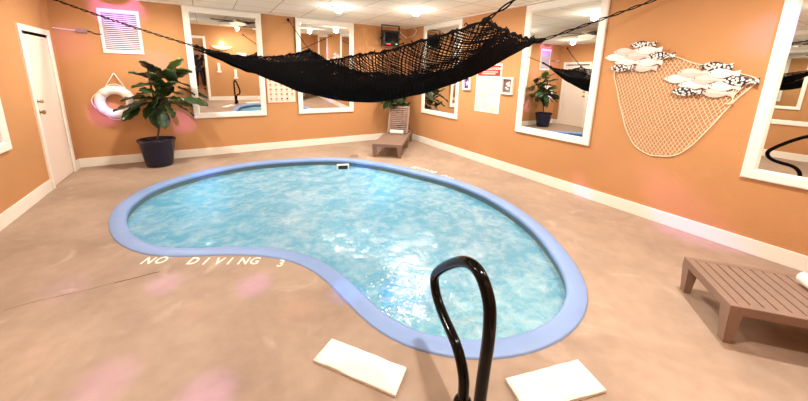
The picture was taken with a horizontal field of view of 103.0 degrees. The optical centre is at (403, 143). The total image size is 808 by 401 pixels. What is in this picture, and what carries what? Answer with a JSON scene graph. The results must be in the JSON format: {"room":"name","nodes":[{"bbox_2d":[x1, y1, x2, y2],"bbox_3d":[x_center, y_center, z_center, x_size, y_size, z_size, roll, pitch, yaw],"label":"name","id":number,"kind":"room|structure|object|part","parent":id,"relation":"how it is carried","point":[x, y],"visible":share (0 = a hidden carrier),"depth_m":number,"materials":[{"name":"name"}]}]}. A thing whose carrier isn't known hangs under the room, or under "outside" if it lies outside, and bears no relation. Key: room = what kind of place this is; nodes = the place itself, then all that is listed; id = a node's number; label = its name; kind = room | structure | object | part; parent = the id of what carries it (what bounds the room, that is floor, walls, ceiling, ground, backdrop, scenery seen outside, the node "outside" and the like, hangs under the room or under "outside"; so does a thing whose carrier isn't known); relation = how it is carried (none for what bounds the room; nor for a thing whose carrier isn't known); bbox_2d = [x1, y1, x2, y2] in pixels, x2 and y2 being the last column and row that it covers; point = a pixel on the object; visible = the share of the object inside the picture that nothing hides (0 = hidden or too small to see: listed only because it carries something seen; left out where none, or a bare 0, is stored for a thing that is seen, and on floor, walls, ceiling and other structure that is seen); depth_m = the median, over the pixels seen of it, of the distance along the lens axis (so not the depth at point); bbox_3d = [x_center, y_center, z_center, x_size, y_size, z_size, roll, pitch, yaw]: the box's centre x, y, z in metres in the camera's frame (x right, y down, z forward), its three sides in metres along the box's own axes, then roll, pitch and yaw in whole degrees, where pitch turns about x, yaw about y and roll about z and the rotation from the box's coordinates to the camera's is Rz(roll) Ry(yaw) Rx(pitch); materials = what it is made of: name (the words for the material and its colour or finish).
{"room":"indoor swimming pool","nodes":[
{"label":"indoor swimming pool","id":0,"kind":"room"},
{"bbox_2d":[0,0,77,213],"bbox_3d":[-3.486,-0.235,1.993,0.100,2.692,7.100,-6,14,-31],"label":"wall","id":1,"kind":"structure","parent":0,"point":[23,168],"depth_m":3.77,"materials":[{"name":"orange paint"}]},
{"bbox_2d":[0,99,11,153],"bbox_3d":[-3.919,-0.775,2.759,0.032,1.950,1.255,-6,14,-31],"label":"wall mirror","id":2,"kind":"object","parent":1,"relation":"attached to","point":[5,142],"visible":1,"depth_m":3.38,"materials":[{"name":"white paint"}]},
{"bbox_2d":[0,179,52,231],"bbox_3d":[-3.162,1.115,1.810,0.018,0.149,5.935,-6,14,-31],"label":"baseboard","id":3,"kind":"structure","parent":1,"relation":"attached to","point":[8,216],"depth_m":3.62,"materials":[{"name":"white paint"}]},
{"bbox_2d":[14,22,77,188],"bbox_3d":[-4.953,-0.513,4.464,0.155,2.115,0.965,-6,14,-31],"label":"door","id":4,"kind":"structure","parent":1,"relation":"in","point":[37,53],"depth_m":4.45,"materials":[{"name":"white paint"}]},
{"bbox_2d":[76,159,80,169],"bbox_3d":[-5.244,0.332,5.168,0.018,0.149,0.172,-6,14,-31],"label":"baseboard","id":5,"kind":"structure","parent":1,"relation":"attached to","point":[77,160],"depth_m":5.17,"materials":[{"name":"white paint"}]},
{"bbox_2d":[136,136,175,167],"bbox_3d":[-4.154,0.137,5.444,0.540,0.460,0.540,-6,14,-31],"label":"pot","id":6,"kind":"object","parent":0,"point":[157,152],"depth_m":5.31,"materials":[{"name":"black plastic"}]},
{"bbox_2d":[46,0,406,158],"bbox_3d":[-2.637,-1.226,6.606,6.432,2.692,0.100,-6,14,-31],"label":"wall","id":7,"kind":"structure","parent":0,"point":[85,69],"depth_m":5.55,"materials":[{"name":"orange paint"}]},
{"bbox_2d":[52,27,101,34],"bbox_3d":[-5.004,-1.736,4.936,0.557,0.069,0.040,-6,14,-31],"label":"junction box","id":8,"kind":"object","parent":7,"relation":"attached to","point":[77,30],"visible":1,"depth_m":4.93,"materials":[{"name":"grey plastic"}]},
{"bbox_2d":[91,73,137,119],"bbox_3d":[-4.728,-0.772,5.262,0.589,0.758,0.156,-6,14,-31],"label":"life ring","id":9,"kind":"object","parent":7,"relation":"attached to","point":[102,94],"visible":0.8,"depth_m":5.20,"materials":[{"name":"plastic"}]},
{"bbox_2d":[96,8,143,54],"bbox_3d":[-4.572,-1.809,5.199,0.516,0.678,0.020,-6,14,-31],"label":"air vent","id":10,"kind":"object","parent":7,"relation":"in","point":[118,38],"visible":1,"depth_m":5.19,"materials":[{"name":"white metal"}]},
{"bbox_2d":[181,5,266,118],"bbox_3d":[-3.294,-1.473,6.017,1.247,1.950,0.096,-6,14,-31],"label":"wall mirror","id":11,"kind":"object","parent":7,"relation":"attached to","point":[229,89],"visible":0.9,"depth_m":5.99,"materials":[{"name":"white paint"}]},
{"bbox_2d":[79,133,383,167],"bbox_3d":[-2.635,0.028,6.829,6.232,0.149,0.018,-6,14,-31],"label":"baseboard","id":12,"kind":"structure","parent":7,"relation":"attached to","point":[131,158],"depth_m":6.36,"materials":[{"name":"white paint"}]},
{"bbox_2d":[266,79,295,102],"bbox_3d":[-2.525,-1.160,6.624,0.570,0.620,0.012,-6,14,-31],"label":"chart","id":13,"kind":"object","parent":7,"relation":"attached to","point":[276,92],"visible":0.61,"depth_m":6.62,"materials":[{"name":"white paper"}]},
{"bbox_2d":[295,17,353,113],"bbox_3d":[-1.677,-1.647,6.979,1.256,1.950,0.096,-6,14,-31],"label":"wall mirror","id":14,"kind":"object","parent":7,"relation":"attached to","point":[329,39],"visible":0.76,"depth_m":6.92,"materials":[{"name":"white paint"}]},
{"bbox_2d":[149,0,541,27],"bbox_3d":[-0.487,-1.783,2.892,6.432,0.080,8.300,-6,14,-31],"label":"ceiling","id":15,"kind":"structure","parent":0,"point":[375,12],"depth_m":5.47,"materials":[{"name":"tile"}]},
{"bbox_2d":[332,6,344,12],"bbox_3d":[-1.100,-2.263,5.434,0.210,0.098,0.210,-6,14,-31],"label":"recessed light","id":16,"kind":"object","parent":15,"relation":"in","point":[339,9],"visible":1,"depth_m":5.38,"materials":[{"name":"white paint"}]},
{"bbox_3d":[-1.100,-2.261,5.435,0.150,0.095,0.150,-6,14,-31],"label":"bulb","id":17,"kind":"part","parent":16,"relation":"part of","materials":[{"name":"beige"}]},
{"bbox_2d":[380,24,400,46],"bbox_3d":[-0.310,-2.488,7.403,0.520,0.456,0.147,-6,14,-31],"label":"television","id":18,"kind":"object","parent":15,"relation":"attached to","point":[388,37],"visible":0.98,"depth_m":7.34,"materials":[{"name":"black plastic"}]},
{"bbox_3d":[-0.277,-2.433,7.356,0.320,0.210,0.006,-6,14,-31],"label":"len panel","id":19,"kind":"part","parent":18,"relation":"part of","materials":[{"name":"black glass"}]},
{"bbox_2d":[410,9,421,15],"bbox_3d":[0.209,-2.259,5.552,0.210,0.098,0.210,-6,14,-31],"label":"recessed light","id":20,"kind":"object","parent":15,"relation":"in","point":[415,12],"visible":1,"depth_m":5.49,"materials":[{"name":"white paint"}]},
{"bbox_3d":[0.209,-2.257,5.552,0.150,0.095,0.150,-6,14,-31],"label":"bulb","id":21,"kind":"part","parent":20,"relation":"part of","materials":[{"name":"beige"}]},
{"bbox_2d":[0,140,807,400],"bbox_3d":[-0.548,0.910,3.481,6.432,0.050,8.300,-6,14,-31],"label":"floor","id":22,"kind":"structure","parent":0,"point":[182,331],"depth_m":2.15,"materials":[{"name":"beige concrete"}]},
{"bbox_2d":[4,271,159,310],"bbox_3d":[-2.343,1.081,2.393,0.849,0.001,0.036,-6,14,-31],"label":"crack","id":23,"kind":"structure","parent":22,"relation":"on","point":[159,271],"depth_m":2.44,"materials":[{"name":"concrete"}]},
{"bbox_2d":[113,57,207,167],"bbox_3d":[-3.988,-0.528,5.374,1.255,1.796,0.721,-6,14,-31],"label":"fig","id":24,"kind":"object","parent":22,"relation":"on","point":[157,151],"visible":1,"depth_m":5.26,"materials":[{"name":"green plant"}]},
{"bbox_3d":[-4.049,-0.667,5.421,0.761,1.214,0.498,-6,14,-31],"label":"stem","id":25,"kind":"part","parent":24,"relation":"part of","materials":[{"name":"green plant"}]},
{"bbox_2d":[140,256,284,266],"bbox_3d":[-1.635,1.011,2.782,1.198,0.001,0.136,1,12,0],"label":"lettering","id":26,"kind":"object","parent":22,"relation":"on","point":[166,257],"depth_m":2.78},
{"bbox_2d":[109,157,587,359],"bbox_3d":[-0.827,1.425,4.337,5.434,1.466,3.642,6,13,21],"label":"swimming pool","id":27,"kind":"object","parent":22,"relation":"in","point":[375,232],"visible":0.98,"depth_m":3.38,"materials":[{"name":"liquid"}]},
{"bbox_2d":[313,339,406,397],"bbox_3d":[-0.246,1.241,1.810,0.517,0.029,0.172,6,13,22],"label":"folded towel","id":28,"kind":"object","parent":22,"relation":"on","point":[373,371],"visible":1,"depth_m":1.79,"materials":[{"name":"white fabric"}]},
{"bbox_2d":[372,106,412,158],"bbox_3d":[-0.198,-0.336,7.029,0.580,0.880,1.740,3,12,8],"label":"chaise lounge","id":29,"kind":"object","parent":22,"relation":"on","point":[397,141],"visible":0.97,"depth_m":7.19,"materials":[{"name":"brown plastic"}]},
{"bbox_3d":[-0.573,0.149,6.328,0.090,0.217,0.070,3,12,8],"label":"leg","id":30,"kind":"part","parent":29,"relation":"part of","materials":[{"name":"brown plastic"}]},
{"bbox_3d":[-0.203,-0.145,7.071,0.580,0.060,1.740,3,12,8],"label":"frame","id":31,"kind":"part","parent":29,"relation":"part of","materials":[{"name":"brown plastic"}]},
{"bbox_2d":[390,130,403,133],"bbox_3d":[-0.163,-0.273,7.280,0.300,0.099,0.107,3,12,8],"label":"rolled towel","id":32,"kind":"object","parent":29,"relation":"on","point":[391,131],"visible":1,"depth_m":7.24,"materials":[{"name":"white fabric"}]},
{"bbox_3d":[-0.121,-0.569,7.484,0.480,0.615,0.323,3,12,8],"label":"backrest","id":33,"kind":"part","parent":29,"relation":"part of","materials":[{"name":"brown plastic"}]},
{"bbox_3d":[-0.088,0.175,6.258,0.090,0.217,0.070,3,12,8],"label":"leg","id":34,"kind":"part","parent":29,"relation":"part of","materials":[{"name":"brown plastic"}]},
{"bbox_2d":[380,98,409,133],"bbox_3d":[-0.245,-0.865,7.695,1.002,1.626,0.638,-6,14,-31],"label":"fig","id":35,"kind":"object","parent":22,"relation":"on","point":[400,102],"visible":0.25,"depth_m":7.56,"materials":[{"name":"green plant"}]},
{"bbox_2d":[411,166,449,177],"bbox_3d":[0.479,0.477,5.439,0.164,0.001,0.869,-11,17,-44],"label":"lettering","id":36,"kind":"object","parent":22,"relation":"on","point":[432,171],"depth_m":5.48},
{"bbox_2d":[430,256,496,400],"bbox_3d":[0.251,0.884,1.558,0.111,0.858,0.606,-3,13,-18],"label":"pool handrail","id":37,"kind":"object","parent":22,"relation":"on","point":[481,276],"visible":1,"depth_m":1.34,"materials":[{"name":"black metal"}]},
{"bbox_2d":[505,359,606,400],"bbox_3d":[0.806,1.285,1.718,0.487,0.029,0.194,-2,13,-15],"label":"folded towel","id":38,"kind":"object","parent":22,"relation":"on","point":[568,381],"visible":1,"depth_m":1.71,"materials":[{"name":"white fabric"}]},
{"bbox_2d":[680,256,807,343],"bbox_3d":[3.028,1.096,1.964,1.959,0.392,0.580,5,13,18],"label":"chaise lounge","id":39,"kind":"object","parent":22,"relation":"on","point":[740,291],"visible":0.95,"depth_m":2.11,"materials":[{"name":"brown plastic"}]},
{"bbox_3d":[2.207,1.051,2.497,0.070,0.217,0.090,5,13,18],"label":"leg","id":40,"kind":"part","parent":39,"relation":"part of","materials":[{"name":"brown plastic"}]},
{"bbox_3d":[2.053,1.147,2.041,0.070,0.217,0.090,5,13,18],"label":"leg","id":41,"kind":"part","parent":39,"relation":"part of","materials":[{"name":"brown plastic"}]},
{"bbox_2d":[796,272,807,288],"bbox_3d":[2.688,0.938,2.065,0.098,0.091,0.260,5,13,18],"label":"rolled towel","id":42,"kind":"object","parent":39,"relation":"on","point":[802,278],"visible":1,"depth_m":2.16,"materials":[{"name":"white fabric"}]},
{"bbox_2d":[405,0,807,255],"bbox_3d":[2.192,-0.721,4.800,0.100,2.692,8.100,-6,14,-31],"label":"wall","id":43,"kind":"structure","parent":0,"point":[703,184],"depth_m":3.54,"materials":[{"name":"orange paint"}]},
{"bbox_2d":[134,0,552,28],"bbox_3d":[-0.488,-1.738,2.901,6.232,0.012,8.100,-6,14,-31],"label":"trim","id":44,"kind":"structure","parent":43,"relation":"attached to","point":[542,1],"depth_m":5.91,"materials":[{"name":"white paint"}]},
{"bbox_2d":[421,18,463,119],"bbox_3d":[0.772,-1.575,6.896,0.032,1.950,1.297,-6,14,-31],"label":"wall mirror","id":45,"kind":"object","parent":43,"relation":"attached to","point":[443,102],"visible":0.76,"depth_m":6.83,"materials":[{"name":"white paint"}]},
{"bbox_2d":[462,77,471,89],"bbox_3d":[1.217,-1.170,6.214,0.045,0.250,0.210,-6,14,-31],"label":"sign","id":46,"kind":"object","parent":43,"relation":"attached to","point":[466,84],"visible":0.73,"depth_m":6.21,"materials":[{"name":"white paper"}]},
{"bbox_2d":[474,64,502,113],"bbox_3d":[1.509,-0.998,5.788,0.011,0.860,0.600,-6,14,-31],"label":"sign","id":47,"kind":"object","parent":43,"relation":"attached to","point":[487,96],"visible":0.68,"depth_m":5.76,"materials":[{"name":"white paper"}]},
{"bbox_2d":[500,77,514,94],"bbox_3d":[1.729,-0.973,5.390,0.045,0.280,0.250,-6,14,-31],"label":"shadow box","id":48,"kind":"object","parent":43,"relation":"attached to","point":[507,83],"visible":1,"depth_m":5.39,"materials":[{"name":"white paint"}]},
{"bbox_2d":[515,0,610,145],"bbox_3d":[2.184,-1.044,4.619,0.032,1.950,1.224,-6,14,-31],"label":"wall mirror","id":49,"kind":"object","parent":43,"relation":"attached to","point":[558,83],"visible":1,"depth_m":4.54,"materials":[{"name":"mirror"}]},
{"bbox_2d":[412,134,807,272],"bbox_3d":[2.118,0.528,5.034,0.018,0.149,8.082,-6,14,-31],"label":"baseboard","id":50,"kind":"structure","parent":43,"relation":"attached to","point":[791,259],"depth_m":3.73,"materials":[{"name":"white paint"}]},
{"bbox_2d":[605,41,675,71],"bbox_3d":[2.705,-1.012,3.721,0.066,0.345,0.724,-6,14,-31],"label":"wall plaque","id":51,"kind":"object","parent":43,"relation":"attached to","point":[624,57],"visible":1,"depth_m":3.69,"materials":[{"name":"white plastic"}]},
{"bbox_2d":[614,56,755,156],"bbox_3d":[2.906,-0.392,3.526,0.036,1.113,1.255,-6,14,-31],"label":"fishing net","id":52,"kind":"object","parent":43,"relation":"attached to","point":[732,101],"visible":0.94,"depth_m":3.55,"materials":[{"name":"beige fabric"}]},
{"bbox_2d":[664,62,759,97],"bbox_3d":[3.042,-0.645,3.220,0.066,0.346,0.729,-6,14,-31],"label":"wall plaque","id":53,"kind":"object","parent":43,"relation":"attached to","point":[694,78],"visible":1,"depth_m":3.19,"materials":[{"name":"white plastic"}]},
{"bbox_2d":[740,0,807,189],"bbox_3d":[3.580,-0.519,2.366,0.032,1.950,1.248,-6,14,-31],"label":"wall mirror","id":54,"kind":"object","parent":43,"relation":"attached to","point":[777,148],"visible":1,"depth_m":2.81,"materials":[{"name":"white paint"}]},
{"bbox_2d":[758,0,807,177],"bbox_3d":[3.591,-0.521,2.373,0.005,1.760,1.058,-6,14,-31],"label":"mirror glass","id":55,"kind":"object","parent":54,"relation":"attached to","point":[783,144],"depth_m":2.79,"materials":[{"name":"silver"}]},
{"bbox_3d":[-5.097,-2.083,4.522,0.057,0.077,0.056,-6,14,-31],"label":"wall hook","id":56,"kind":"object","parent":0,"visible":0},
{"bbox_2d":[54,0,655,102],"bbox_3d":[-1.054,-1.230,3.945,7.585,1.354,3.251,9,15,32],"label":"hammock","id":57,"kind":"object","parent":56,"relation":"hanging from","point":[314,75],"visible":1,"depth_m":3.07,"materials":[{"name":"black fabric"}]},
{"bbox_3d":[-2.096,-1.323,4.638,1.499,0.181,0.066,-7,15,-35],"label":"edge cord","id":58,"kind":"part","parent":57,"relation":"part of","materials":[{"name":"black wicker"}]},
{"bbox_3d":[-1.066,-0.976,3.273,1.831,0.322,3.395,-6,14,-31],"label":"edge cord","id":59,"kind":"part","parent":57,"relation":"part of","materials":[{"name":"black fabric"}]},
{"bbox_3d":[-0.108,-1.047,4.072,3.465,0.391,0.089,10,15,35],"label":"edge cord","id":60,"kind":"part","parent":57,"relation":"part of","materials":[{"name":"black fabric"}]},
{"bbox_3d":[0.945,-0.922,2.676,0.074,0.101,1.072,12,16,41],"label":"edge cord","id":61,"kind":"part","parent":57,"relation":"part of","materials":[{"name":"black fabric"}]}
]}

